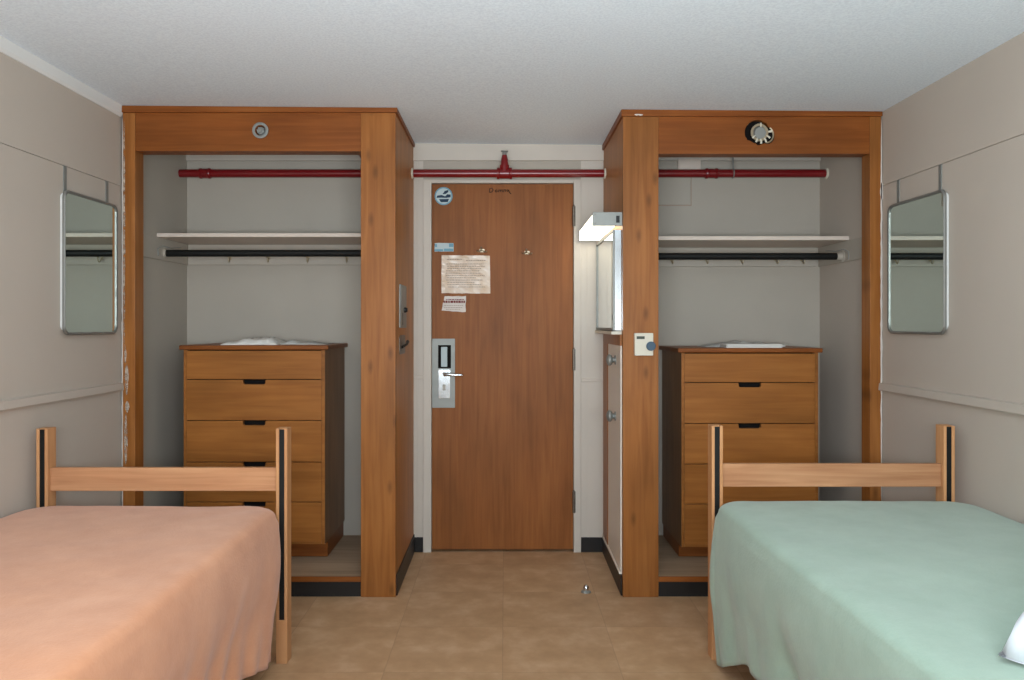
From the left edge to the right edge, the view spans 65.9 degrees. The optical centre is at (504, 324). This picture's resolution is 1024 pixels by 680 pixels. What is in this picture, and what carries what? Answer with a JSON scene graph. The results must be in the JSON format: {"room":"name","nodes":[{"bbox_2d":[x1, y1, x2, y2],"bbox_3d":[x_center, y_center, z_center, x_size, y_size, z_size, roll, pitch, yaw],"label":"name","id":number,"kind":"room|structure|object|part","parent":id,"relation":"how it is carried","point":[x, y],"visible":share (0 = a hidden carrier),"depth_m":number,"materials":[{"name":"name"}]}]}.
{"room":"dormitory room","nodes":[
{"label":"dormitory room","id":0,"kind":"room"},
{"bbox_2d":[0,52,122,517],"bbox_3d":[-1.826,0.068,1.638,0.120,2.360,5.715,0,0,0],"label":"wall","id":1,"kind":"structure","parent":0,"point":[45,125],"depth_m":3.03,"materials":[{"name":"paint"}]},
{"bbox_2d":[0,36,122,116],"bbox_3d":[-1.758,-0.989,1.261,0.015,0.067,4.722,0,0,0],"label":"trim","id":2,"kind":"structure","parent":1,"relation":"attached to","point":[7,47],"depth_m":3.09,"materials":[{"name":"white paint"}]},
{"bbox_2d":[0,382,123,410],"bbox_3d":[-1.756,0.281,1.260,0.020,0.038,4.720,0,0,0],"label":"trim","id":3,"kind":"structure","parent":1,"relation":"attached to","point":[25,401],"depth_m":3.09,"materials":[{"name":"paint"}]},
{"bbox_2d":[60,165,117,334],"bbox_3d":[-1.756,-0.299,3.341,0.030,0.679,0.433,0,0,0],"label":"wall mirror","id":4,"kind":"object","parent":1,"relation":"attached to","point":[88,225],"visible":1,"depth_m":3.30,"materials":[{"name":"silver mirror"}]},
{"bbox_2d":[242,549,756,679],"bbox_3d":[-0.018,1.298,1.638,3.737,0.100,5.715,0,0,0],"label":"floor","id":5,"kind":"structure","parent":0,"point":[455,614],"depth_m":3.24,"materials":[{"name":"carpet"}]},
{"bbox_2d":[36,427,290,663],"bbox_3d":[-1.264,0.815,1.915,0.925,0.866,2.102,0,0,0],"label":"bed","id":6,"kind":"object","parent":5,"relation":"on","point":[50,478],"visible":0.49,"depth_m":2.92,"materials":[{"name":"brown wood"}]},
{"bbox_3d":[-1.706,0.815,2.938,0.042,0.866,0.056,0,0,0],"label":"post","id":7,"kind":"part","parent":6,"relation":"part of","materials":[{"name":"brown wood"}]},
{"bbox_2d":[0,506,280,679],"bbox_3d":[-1.266,0.920,1.924,0.951,0.545,1.948,0,0,0],"label":"blanket","id":8,"kind":"object","parent":6,"relation":"on","point":[87,592],"visible":1,"depth_m":2.14,"materials":[{"name":"fabric"}]},
{"bbox_3d":[-1.264,0.572,2.937,0.840,0.086,0.022,0,0,0],"label":"headboard rail","id":9,"kind":"part","parent":6,"relation":"part of","materials":[{"name":"brown wood"}]},
{"bbox_3d":[-0.823,0.815,2.938,0.042,0.866,0.056,0,0,0],"label":"post","id":10,"kind":"part","parent":6,"relation":"part of","materials":[{"name":"brown wood"}]},
{"bbox_2d":[121,106,414,596],"bbox_3d":[-1.129,0.129,3.979,1.272,2.265,0.733,0,0,0],"label":"closet","id":11,"kind":"object","parent":5,"relation":"on","point":[157,246],"visible":0.84,"depth_m":3.63,"materials":[{"name":"brown wood"}]},
{"bbox_2d":[162,247,166,258],"bbox_3d":[-1.732,-0.366,4.031,0.012,0.059,0.060,0,0,0],"label":"socket","id":12,"kind":"object","parent":11,"relation":"attached to","point":[164,249],"depth_m":4.02,"materials":[{"name":"paint"}]},
{"bbox_2d":[157,233,360,244],"bbox_3d":[-1.203,-0.452,4.154,1.090,0.019,0.381,0,0,0],"label":"shelf","id":13,"kind":"object","parent":11,"relation":"attached to","point":[169,238],"depth_m":4.04,"materials":[{"name":"paint"}]},
{"bbox_2d":[252,122,268,138],"bbox_3d":[-1.122,-0.892,3.634,0.074,0.074,0.036,0,0,0],"label":"fitting","id":14,"kind":"object","parent":11,"relation":"attached to","point":[263,132],"visible":1,"depth_m":3.62,"materials":[{"name":"silver metal"}]},
{"bbox_3d":[-1.196,-0.366,4.031,1.076,0.035,0.035,0,0,0],"label":"rod","id":15,"kind":"part","parent":11,"relation":"part of","materials":[{"name":"black metal"}]},
{"bbox_2d":[179,343,347,555],"bbox_3d":[-1.226,0.626,4.092,0.728,1.055,0.482,0,0,0],"label":"dresser","id":16,"kind":"object","parent":11,"relation":"on","point":[236,397],"visible":0.87,"depth_m":3.86,"materials":[{"name":"brown wood"}]},
{"bbox_2d":[220,337,285,344],"bbox_3d":[-1.264,0.079,3.999,0.285,0.040,0.228,0,0,0],"label":"towel","id":17,"kind":"object","parent":16,"relation":"on","point":[264,340],"visible":0.94,"depth_m":3.91,"materials":[{"name":"white fabric"}]},
{"bbox_3d":[-1.226,0.963,3.871,0.659,0.192,0.019,0,0,0],"label":"drawer","id":18,"kind":"part","parent":16,"relation":"part of","materials":[{"name":"brown wood"}]},
{"bbox_3d":[-1.226,0.768,3.871,0.659,0.192,0.019,0,0,0],"label":"drawer","id":19,"kind":"part","parent":16,"relation":"part of","materials":[{"name":"brown wood"}]},
{"bbox_3d":[-1.226,0.569,3.871,0.659,0.199,0.019,0,0,0],"label":"drawer","id":20,"kind":"part","parent":16,"relation":"part of","materials":[{"name":"brown wood"}]},
{"bbox_3d":[-1.226,0.367,3.871,0.659,0.197,0.019,0,0,0],"label":"drawer","id":21,"kind":"part","parent":16,"relation":"part of","materials":[{"name":"brown wood"}]},
{"bbox_3d":[-1.226,0.195,3.871,0.659,0.139,0.019,0,0,0],"label":"drawer","id":22,"kind":"part","parent":16,"relation":"part of","materials":[{"name":"brown wood"}]},
{"bbox_2d":[280,340,331,344],"bbox_3d":[-1.020,0.087,4.040,0.242,0.024,0.172,0,0,0],"label":"cloth","id":23,"kind":"object","parent":16,"relation":"on","point":[290,342],"visible":0.98,"depth_m":3.97,"materials":[{"name":"white fabric"}]},
{"bbox_3d":[-1.127,-0.989,3.970,1.269,0.031,0.716,0,0,0],"label":"trim","id":24,"kind":"part","parent":11,"relation":"part of","materials":[{"name":"brown wood"}]},
{"bbox_3d":[-0.582,0.137,3.637,0.159,2.221,0.030,0,0,0],"label":"post","id":25,"kind":"part","parent":11,"relation":"part of","materials":[{"name":"brown wood"}]},
{"bbox_2d":[399,284,407,327],"bbox_3d":[-0.491,-0.088,3.742,0.022,0.200,0.295,0,0,0],"label":"switch plate","id":26,"kind":"object","parent":11,"relation":"attached to","point":[403,309],"visible":1,"depth_m":3.70,"materials":[{"name":"silver metal"}]},
{"bbox_3d":[-0.496,-0.137,3.868,0.001,0.088,0.157,0,0,0],"label":"raised panel","id":27,"kind":"part","parent":26,"relation":"part of","materials":[{"name":"grey metal"}]},
{"bbox_2d":[399,335,408,354],"bbox_3d":[-0.489,0.095,3.852,0.032,0.093,0.216,0,0,0],"label":"fitting","id":28,"kind":"object","parent":11,"relation":"attached to","point":[402,345],"visible":1,"depth_m":3.83,"materials":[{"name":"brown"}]},
{"bbox_3d":[-0.501,0.095,3.852,0.002,0.093,0.216,0,0,0],"label":"plate","id":29,"kind":"part","parent":28,"relation":"part of","materials":[{"name":"grey"}]},
{"bbox_3d":[-0.512,0.137,3.999,0.020,2.221,0.692,0,0,0],"label":"panel","id":30,"kind":"part","parent":11,"relation":"part of","materials":[{"name":"brown wood"}]},
{"bbox_2d":[396,534,414,595],"bbox_3d":[-0.499,1.199,3.994,0.007,0.098,0.703,0,0,0],"label":"baseboard","id":31,"kind":"structure","parent":11,"relation":"attached to","point":[401,572],"depth_m":3.94,"materials":[{"name":"black plastic"}]},
{"bbox_2d":[581,585,590,593],"bbox_3d":[0.379,1.231,3.692,0.048,0.034,0.048,0,0,0],"label":"door stop","id":32,"kind":"object","parent":5,"relation":"on","point":[585,590],"visible":1,"depth_m":3.68,"materials":[{"name":"silver metal"}]},
{"bbox_2d":[602,109,882,596],"bbox_3d":[1.133,0.131,3.976,1.202,2.234,0.738,0,0,0],"label":"closet","id":33,"kind":"object","parent":5,"relation":"on","point":[632,148],"visible":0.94,"depth_m":3.63,"materials":[{"name":"brown wood"}]},
{"bbox_2d":[595,230,621,334],"bbox_3d":[0.516,-0.199,3.993,0.048,0.486,0.671,0,0,0],"label":"mirror","id":34,"kind":"object","parent":33,"relation":"attached to","point":[609,249],"visible":1,"depth_m":3.79,"materials":[{"name":"silver metal"}]},
{"bbox_2d":[579,212,621,240],"bbox_3d":[0.471,-0.488,3.971,0.138,0.063,0.672,0,0,0],"label":"vanity light","id":35,"kind":"object","parent":34,"relation":"on","point":[599,224],"visible":0.97,"depth_m":3.68,"materials":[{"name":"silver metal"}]},
{"bbox_3d":[0.506,-0.208,4.159,0.002,0.442,0.317,0,0,0],"label":"mirror door","id":36,"kind":"part","parent":34,"relation":"part of","materials":[{"name":"white mirror"}]},
{"bbox_3d":[0.503,-0.208,3.993,0.008,0.468,0.671,0,0,0],"label":"cabinet frame","id":37,"kind":"part","parent":34,"relation":"part of","materials":[{"name":"silver metal"}]},
{"bbox_3d":[0.503,-0.208,3.842,0.002,0.442,0.348,0,0,0],"label":"mirror door","id":38,"kind":"part","parent":34,"relation":"part of","materials":[{"name":"white mirror"}]},
{"bbox_2d":[602,538,621,595],"bbox_3d":[0.537,1.201,3.994,0.007,0.094,0.703,0,0,0],"label":"baseboard","id":39,"kind":"structure","parent":33,"relation":"attached to","point":[617,577],"depth_m":3.92,"materials":[{"name":"black plastic"}]},
{"bbox_2d":[602,334,621,573],"bbox_3d":[0.515,0.599,3.974,0.052,1.106,0.640,0,0,0],"label":"access door","id":40,"kind":"structure","parent":33,"relation":"attached to","point":[612,344],"depth_m":3.90,"materials":[{"name":"white wood"}]},
{"bbox_3d":[0.511,0.440,3.816,0.045,0.055,0.056,0,0,0],"label":"knob","id":41,"kind":"part","parent":40,"relation":"part of","materials":[{"name":"silver metal"}]},
{"bbox_3d":[0.511,0.169,3.816,0.045,0.055,0.056,0,0,0],"label":"knob","id":42,"kind":"part","parent":40,"relation":"part of","materials":[{"name":"silver metal"}]},
{"bbox_3d":[0.534,1.144,3.974,0.013,0.016,0.640,0,0,0],"label":"door sill","id":43,"kind":"part","parent":40,"relation":"part of","materials":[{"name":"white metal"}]},
{"bbox_3d":[0.537,0.620,3.873,0.007,1.046,0.433,0,0,0],"label":"door panel","id":44,"kind":"part","parent":40,"relation":"part of","materials":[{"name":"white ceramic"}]},
{"bbox_3d":[0.551,0.146,3.999,0.020,2.204,0.692,0,0,0],"label":"panel","id":45,"kind":"part","parent":33,"relation":"part of","materials":[{"name":"brown wood"}]},
{"bbox_3d":[0.623,0.146,3.637,0.163,2.204,0.030,0,0,0],"label":"post","id":46,"kind":"part","parent":33,"relation":"part of","materials":[{"name":"brown wood"}]},
{"bbox_2d":[634,333,655,355],"bbox_3d":[0.637,0.088,3.603,0.094,0.103,0.037,0,0,0],"label":"thermostat","id":47,"kind":"object","parent":33,"relation":"attached to","point":[644,345],"visible":1,"depth_m":3.60,"materials":[{"name":"beige plastic"}]},
{"bbox_2d":[659,346,822,555],"bbox_3d":[1.197,0.633,4.092,0.706,1.041,0.482,0,0,0],"label":"dresser","id":48,"kind":"object","parent":33,"relation":"on","point":[764,400],"visible":0.62,"depth_m":3.86,"materials":[{"name":"brown wood"}]},
{"bbox_3d":[1.197,0.976,3.871,0.637,0.197,0.019,0,0,0],"label":"drawer","id":49,"kind":"part","parent":48,"relation":"part of","materials":[{"name":"brown wood"}]},
{"bbox_2d":[699,340,762,346],"bbox_3d":[1.197,0.096,4.125,0.356,0.033,0.162,0,0,0],"label":"folded cloth","id":50,"kind":"object","parent":48,"relation":"on","point":[732,341],"visible":0.58,"depth_m":4.08,"materials":[{"name":"white fabric"}]},
{"bbox_3d":[1.197,0.777,3.871,0.637,0.192,0.019,0,0,0],"label":"drawer","id":51,"kind":"part","parent":48,"relation":"part of","materials":[{"name":"brown wood"}]},
{"bbox_3d":[1.197,0.581,3.871,0.637,0.194,0.019,0,0,0],"label":"drawer","id":52,"kind":"part","parent":48,"relation":"part of","materials":[{"name":"brown wood"}]},
{"bbox_3d":[1.197,0.381,3.871,0.637,0.197,0.019,0,0,0],"label":"drawer","id":53,"kind":"part","parent":48,"relation":"part of","materials":[{"name":"brown wood"}]},
{"bbox_3d":[1.197,0.210,3.871,0.637,0.140,0.019,0,0,0],"label":"drawer","id":54,"kind":"part","parent":48,"relation":"part of","materials":[{"name":"brown wood"}]},
{"bbox_2d":[720,343,784,347],"bbox_3d":[1.239,0.103,3.959,0.295,0.018,0.141,0,0,0],"label":"folded paper","id":55,"kind":"object","parent":48,"relation":"on","point":[758,345],"visible":0.98,"depth_m":3.89,"materials":[{"name":"white paper"}]},
{"bbox_3d":[1.129,-0.971,3.970,1.195,0.030,0.716,0,0,0],"label":"trim","id":56,"kind":"part","parent":33,"relation":"part of","materials":[{"name":"brown wood"}]},
{"bbox_3d":[1.200,-0.350,4.031,0.998,0.035,0.035,0,0,0],"label":"rod","id":57,"kind":"part","parent":33,"relation":"part of","materials":[{"name":"black metal"}]},
{"bbox_2d":[658,236,848,247],"bbox_3d":[1.214,-0.436,4.154,1.026,0.020,0.381,0,0,0],"label":"shelf","id":58,"kind":"object","parent":33,"relation":"attached to","point":[663,241],"depth_m":4.03,"materials":[{"name":"paint"}]},
{"bbox_2d":[751,123,773,143],"bbox_3d":[1.180,-0.876,3.637,0.112,0.097,0.070,0,0,0],"label":"fitting","id":59,"kind":"object","parent":33,"relation":"attached to","point":[761,133],"visible":1,"depth_m":3.61,"materials":[{"name":"silver metal"}]},
{"bbox_3d":[1.170,-0.848,3.609,0.086,0.041,0.014,0,0,0],"label":"toothed plate","id":60,"kind":"part","parent":59,"relation":"part of","materials":[{"name":"beige plastic"}]},
{"bbox_2d":[837,251,844,261],"bbox_3d":[1.706,-0.350,4.031,0.030,0.059,0.060,0,0,0],"label":"socket","id":61,"kind":"object","parent":33,"relation":"attached to","point":[841,254],"depth_m":4.01,"materials":[{"name":"paint"}]},
{"bbox_2d":[708,424,954,659],"bbox_3d":[1.223,0.812,1.931,0.906,0.872,2.134,0,0,0],"label":"bed","id":62,"kind":"object","parent":5,"relation":"on","point":[940,474],"visible":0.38,"depth_m":2.96,"materials":[{"name":"brown wood"}]},
{"bbox_3d":[0.791,0.812,2.970,0.042,0.872,0.056,0,0,0],"label":"post","id":63,"kind":"part","parent":62,"relation":"part of","materials":[{"name":"brown wood"}]},
{"bbox_3d":[1.223,0.563,2.969,0.821,0.086,0.022,0,0,0],"label":"headboard rail","id":64,"kind":"part","parent":62,"relation":"part of","materials":[{"name":"brown wood"}]},
{"bbox_2d":[710,501,1023,679],"bbox_3d":[1.229,0.936,1.940,0.974,0.593,1.980,0,0,0],"label":"blanket","id":65,"kind":"object","parent":62,"relation":"on","point":[800,590],"visible":1,"depth_m":2.15,"materials":[{"name":"green fabric"}]},
{"bbox_2d":[998,612,1023,663],"bbox_3d":[1.285,0.554,1.535,0.575,0.174,0.400,0,0,-40],"label":"pillow","id":66,"kind":"object","parent":65,"relation":"on","point":[1013,650],"visible":1,"depth_m":1.49,"materials":[{"name":"white fabric"}]},
{"bbox_3d":[1.655,0.812,2.970,0.042,0.872,0.056,0,0,0],"label":"post","id":67,"kind":"part","parent":62,"relation":"part of","materials":[{"name":"brown wood"}]},
{"bbox_2d":[187,161,819,534],"bbox_3d":[-0.018,0.068,4.420,3.497,2.360,0.150,0,0,0],"label":"wall","id":68,"kind":"structure","parent":0,"point":[697,306],"depth_m":4.35,"materials":[{"name":"paint"}]},
{"bbox_2d":[414,161,422,536],"bbox_3d":[-0.476,0.132,4.343,0.054,2.068,0.005,0,0,0],"label":"trim","id":69,"kind":"structure","parent":68,"relation":"attached to","point":[418,181],"depth_m":4.34,"materials":[{"name":"paint"}]},
{"bbox_2d":[414,375,422,378],"bbox_3d":[-0.474,0.287,4.341,0.051,0.022,0.009,0,0,0],"label":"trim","id":70,"kind":"structure","parent":68,"relation":"attached to","point":[415,376],"depth_m":4.34,"materials":[{"name":"paint"}]},
{"bbox_2d":[423,180,580,552],"bbox_3d":[-0.016,0.225,4.393,0.866,2.046,0.124,0,0,0],"label":"trim","id":71,"kind":"structure","parent":68,"relation":"attached to","point":[427,184],"depth_m":4.33,"materials":[{"name":"paint"}]},
{"bbox_2d":[186,143,820,160],"bbox_3d":[-0.018,-0.962,4.337,3.497,0.120,0.016,0,0,0],"label":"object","id":72,"kind":"structure","parent":68,"relation":"attached to","point":[421,151],"depth_m":4.33,"materials":[{"name":"paint"}]},
{"bbox_2d":[432,184,575,548],"bbox_3d":[-0.007,0.230,4.340,0.789,2.012,0.104,0,0,0],"label":"door","id":73,"kind":"structure","parent":68,"relation":"in","point":[503,366],"depth_m":4.35,"materials":[{"name":"brown wood"}]},
{"bbox_3d":[-0.338,0.266,4.348,0.126,0.381,0.004,0,0,0],"label":"lock plate","id":74,"kind":"part","parent":73,"relation":"part of","materials":[{"name":"silver metal"}]},
{"bbox_2d":[435,187,452,204],"bbox_3d":[-0.338,-0.710,4.348,0.099,0.099,0.003,0,0,0],"label":"round sticker","id":75,"kind":"object","parent":73,"relation":"attached to","point":[443,195],"visible":1,"depth_m":4.35,"materials":[{"name":"white paper"}]},
{"bbox_2d":[435,243,453,251],"bbox_3d":[-0.335,-0.428,4.348,0.106,0.049,0.003,0,0,0],"label":"label sticker","id":76,"kind":"object","parent":73,"relation":"attached to","point":[442,247],"visible":1,"depth_m":4.35,"materials":[{"name":"paper"}]},
{"bbox_3d":[-0.284,0.270,4.313,0.118,0.026,0.050,0,0,0],"label":"lever handle","id":77,"kind":"part","parent":73,"relation":"part of","materials":[{"name":"silver metal"}]},
{"bbox_2d":[442,296,465,311],"bbox_3d":[-0.282,-0.115,4.346,0.134,0.090,0.006,0,0,0],"label":"card","id":78,"kind":"object","parent":73,"relation":"attached to","point":[450,303],"visible":1,"depth_m":4.35,"materials":[{"name":"white paper"}]},
{"bbox_2d":[441,255,489,293],"bbox_3d":[-0.215,-0.279,4.344,0.269,0.212,0.010,0,0,0],"label":"notice sheet","id":79,"kind":"object","parent":73,"relation":"attached to","point":[469,274],"visible":1,"depth_m":4.35,"materials":[{"name":"paper"}]},
{"bbox_2d":[415,537,601,551],"bbox_3d":[0.019,1.207,4.342,1.044,0.082,0.007,0,0,0],"label":"baseboard","id":80,"kind":"structure","parent":68,"relation":"attached to","point":[588,544],"depth_m":4.34,"materials":[{"name":"black plastic"}]},
{"bbox_2d":[581,161,602,536],"bbox_3d":[0.479,0.132,4.343,0.124,2.068,0.005,0,0,0],"label":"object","id":81,"kind":"structure","parent":68,"relation":"attached to","point":[591,187],"depth_m":4.34,"materials":[{"name":"paint"}]},
{"bbox_2d":[581,378,602,381],"bbox_3d":[0.479,0.302,4.341,0.124,0.022,0.009,0,0,0],"label":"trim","id":82,"kind":"structure","parent":68,"relation":"attached to","point":[582,379],"depth_m":4.34,"materials":[{"name":"paint"}]},
{"bbox_2d":[658,165,691,205],"bbox_3d":[0.869,-0.765,4.342,0.314,0.223,0.006,0,0,0],"label":"access panel","id":83,"kind":"object","parent":68,"relation":"attached to","point":[672,191],"visible":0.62,"depth_m":4.34,"materials":[{"name":"paint"}]},
{"bbox_2d":[678,159,700,168],"bbox_3d":[1.008,-0.875,4.322,0.124,0.065,0.014,0,0,0],"label":"junction cover","id":84,"kind":"object","parent":68,"relation":"attached to","point":[682,163],"visible":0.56,"depth_m":4.32,"materials":[{"name":"metal"}]},
{"bbox_2d":[0,0,1023,144],"bbox_3d":[-0.018,-1.065,1.638,3.737,0.175,5.715,0,0,0],"label":"ceiling","id":85,"kind":"structure","parent":0,"point":[558,72],"depth_m":2.87,"materials":[{"name":"white paint"}]},
{"bbox_2d":[178,150,828,178],"bbox_3d":[-0.018,-0.885,3.982,3.496,0.204,0.595,0,0,0],"label":"pipe","id":86,"kind":"object","parent":85,"relation":"attached to","point":[504,172],"visible":0.86,"depth_m":4.23,"materials":[{"name":"red metal"}]},
{"bbox_2d":[820,32,1023,523],"bbox_3d":[1.791,0.068,1.638,0.120,2.360,5.715,0,0,0],"label":"wall","id":87,"kind":"structure","parent":0,"point":[969,121],"depth_m":3.03,"materials":[{"name":"paint"}]},
{"bbox_2d":[887,164,948,334],"bbox_3d":[1.721,-0.300,3.300,0.030,0.676,0.460,0,0,0],"label":"wall mirror","id":88,"kind":"object","parent":87,"relation":"attached to","point":[917,227],"visible":1,"depth_m":3.27,"materials":[{"name":"silver mirror"}]},
{"bbox_2d":[878,382,1023,415],"bbox_3d":[1.721,0.281,1.260,0.020,0.038,4.720,0,0,0],"label":"trim","id":89,"kind":"structure","parent":87,"relation":"attached to","point":[968,400],"depth_m":2.99,"materials":[{"name":"paint"}]}
]}

